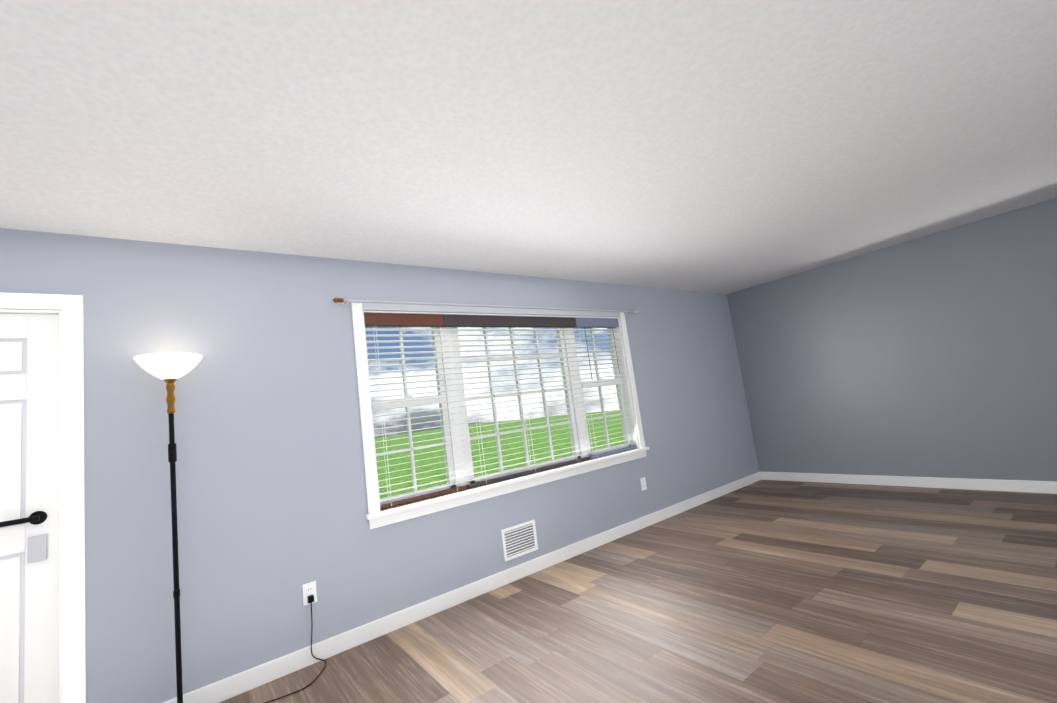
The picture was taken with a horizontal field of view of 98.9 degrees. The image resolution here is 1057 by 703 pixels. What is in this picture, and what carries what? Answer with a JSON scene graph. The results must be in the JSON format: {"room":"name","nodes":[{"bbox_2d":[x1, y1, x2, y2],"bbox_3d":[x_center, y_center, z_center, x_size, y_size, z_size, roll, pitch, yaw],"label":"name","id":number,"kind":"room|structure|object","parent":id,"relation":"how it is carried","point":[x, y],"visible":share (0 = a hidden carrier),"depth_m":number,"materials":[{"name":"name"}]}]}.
{"room":"living room","nodes":[
{"label":"living room","id":0,"kind":"room"},
{"bbox_2d":[0,228,759,702],"bbox_3d":[-0.152,0.551,3.784,7.690,2.440,0.180,-2,-9,-37],"label":"wall","id":1,"kind":"structure","parent":0,"point":[270,492],"depth_m":2.65,"materials":[{"name":"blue paint"}]},
{"bbox_2d":[0,313,58,702],"bbox_3d":[-2.563,0.812,1.827,0.940,2.001,0.103,-2,-9,-37],"label":"entry door","id":2,"kind":"structure","parent":1,"relation":"in","point":[29,508],"depth_m":2.07,"materials":[{"name":"white wood"}]},
{"bbox_2d":[0,292,85,702],"bbox_3d":[-2.598,0.793,1.878,1.110,2.120,0.197,-2,-9,-37],"label":"door frame","id":3,"kind":"structure","parent":1,"relation":"attached to","point":[68,309],"depth_m":2.12,"materials":[{"name":"white wood"}]},
{"bbox_2d":[302,581,316,605],"bbox_3d":[-1.272,1.406,2.631,0.072,0.116,0.008,-2,-9,-37],"label":"outlet","id":4,"kind":"object","parent":1,"relation":"attached to","point":[309,588],"visible":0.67,"depth_m":2.63,"materials":[{"name":"white plastic"}]},
{"bbox_2d":[163,471,762,702],"bbox_3d":[0.500,1.670,3.902,6.210,0.100,0.014,-2,-9,-37],"label":"baseboard","id":5,"kind":"structure","parent":1,"relation":"attached to","point":[243,681],"depth_m":2.96,"materials":[{"name":"white wood"}]},
{"bbox_2d":[333,297,638,314],"bbox_3d":[-0.074,-0.371,3.872,3.037,0.044,0.093,-2,-9,-37],"label":"curtain rod","id":6,"kind":"object","parent":1,"relation":"attached to","point":[345,302],"visible":1,"depth_m":3.50,"materials":[{"name":"silver metal"}]},
{"bbox_2d":[351,303,648,528],"bbox_3d":[-0.052,0.376,3.866,2.800,1.488,0.229,-2,-9,-37],"label":"window frames","id":7,"kind":"structure","parent":1,"relation":"in","point":[465,448],"depth_m":3.55,"materials":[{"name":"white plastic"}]},
{"bbox_2d":[364,313,636,509],"bbox_3d":[-0.039,0.354,3.848,2.590,1.327,0.073,-2,-9,-37],"label":"window blinds","id":8,"kind":"object","parent":7,"relation":"attached to","point":[373,320],"visible":0.96,"depth_m":3.64,"materials":[{"name":"white plastic"}]},
{"bbox_2d":[501,520,537,561],"bbox_3d":[-0.066,1.467,3.522,0.320,0.230,0.011,-2,-9,-37],"label":"air vent","id":9,"kind":"object","parent":1,"relation":"in","point":[518,540],"visible":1,"depth_m":3.52,"materials":[{"name":"white metal"}]},
{"bbox_2d":[640,477,646,490],"bbox_3d":[1.135,1.307,4.463,0.072,0.116,0.008,-2,-9,-37],"label":"outlet","id":10,"kind":"object","parent":1,"relation":"attached to","point":[643,483],"visible":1,"depth_m":4.46,"materials":[{"name":"white plastic"}]},
{"bbox_2d":[0,0,1056,293],"bbox_3d":[0.901,-1.065,2.472,7.510,0.150,4.057,-2,-9,-37],"label":"ceiling","id":11,"kind":"structure","parent":0,"point":[718,146],"depth_m":1.91,"materials":[{"name":"white paint"}]},
{"bbox_2d":[220,480,1056,702],"bbox_3d":[1.157,1.462,2.102,7.690,0.100,4.057,-2,-9,-37],"label":"floor","id":12,"kind":"structure","parent":0,"point":[769,591],"depth_m":2.51,"materials":[{"name":"wood"}]},
{"bbox_3d":[-1.621,1.749,2.109,0.250,0.045,0.250,-2,-9,-37],"label":"lamp base","id":13,"kind":"object","parent":12,"relation":"on","visible":0},
{"bbox_2d":[163,379,182,702],"bbox_3d":[-1.727,0.930,2.211,0.068,1.630,0.068,-2,-9,-37],"label":"lamp stem","id":14,"kind":"object","parent":13,"relation":"attached to","point":[171,411],"visible":0.9,"depth_m":2.21,"materials":[{"name":"black metal"}]},
{"bbox_2d":[133,352,202,379],"bbox_3d":[-1.837,0.086,2.316,0.280,0.115,0.280,-2,-9,-37],"label":"lampshade","id":15,"kind":"object","parent":14,"relation":"attached to","point":[172,365],"visible":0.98,"depth_m":2.25,"materials":[{"name":"white glass"}]},
{"bbox_2d":[264,595,326,702],"bbox_3d":[-1.347,1.580,2.370,0.543,0.367,0.250,-2,-9,-37],"label":"lamp cord","id":16,"kind":"object","parent":13,"relation":"attached to","point":[310,598],"visible":0.94,"depth_m":2.56,"materials":[{"name":"black plastic"}]},
{"bbox_2d":[727,198,1056,481],"bbox_3d":[3.983,0.107,4.529,0.180,2.440,4.057,-2,-9,-37],"label":"wall","id":17,"kind":"structure","parent":0,"point":[933,355],"depth_m":4.52,"materials":[{"name":"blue paint"}]},
{"bbox_2d":[763,472,1056,493],"bbox_3d":[4.057,1.261,4.325,0.014,0.100,3.630,-2,-9,-37],"label":"baseboard","id":18,"kind":"structure","parent":17,"relation":"attached to","point":[929,482],"depth_m":4.48,"materials":[{"name":"white wood"}]},
{"label":"outside","id":19,"kind":"structure","parent":0,"visible":0},
{"bbox_2d":[375,410,624,498],"bbox_3d":[-73.243,17.016,38.407,240.000,1.800,146.546,-2,-9,-37],"label":"lawn","id":20,"kind":"structure","parent":19,"point":[438,459],"depth_m":41.07,"materials":[{"name":"green plant"}]}
]}

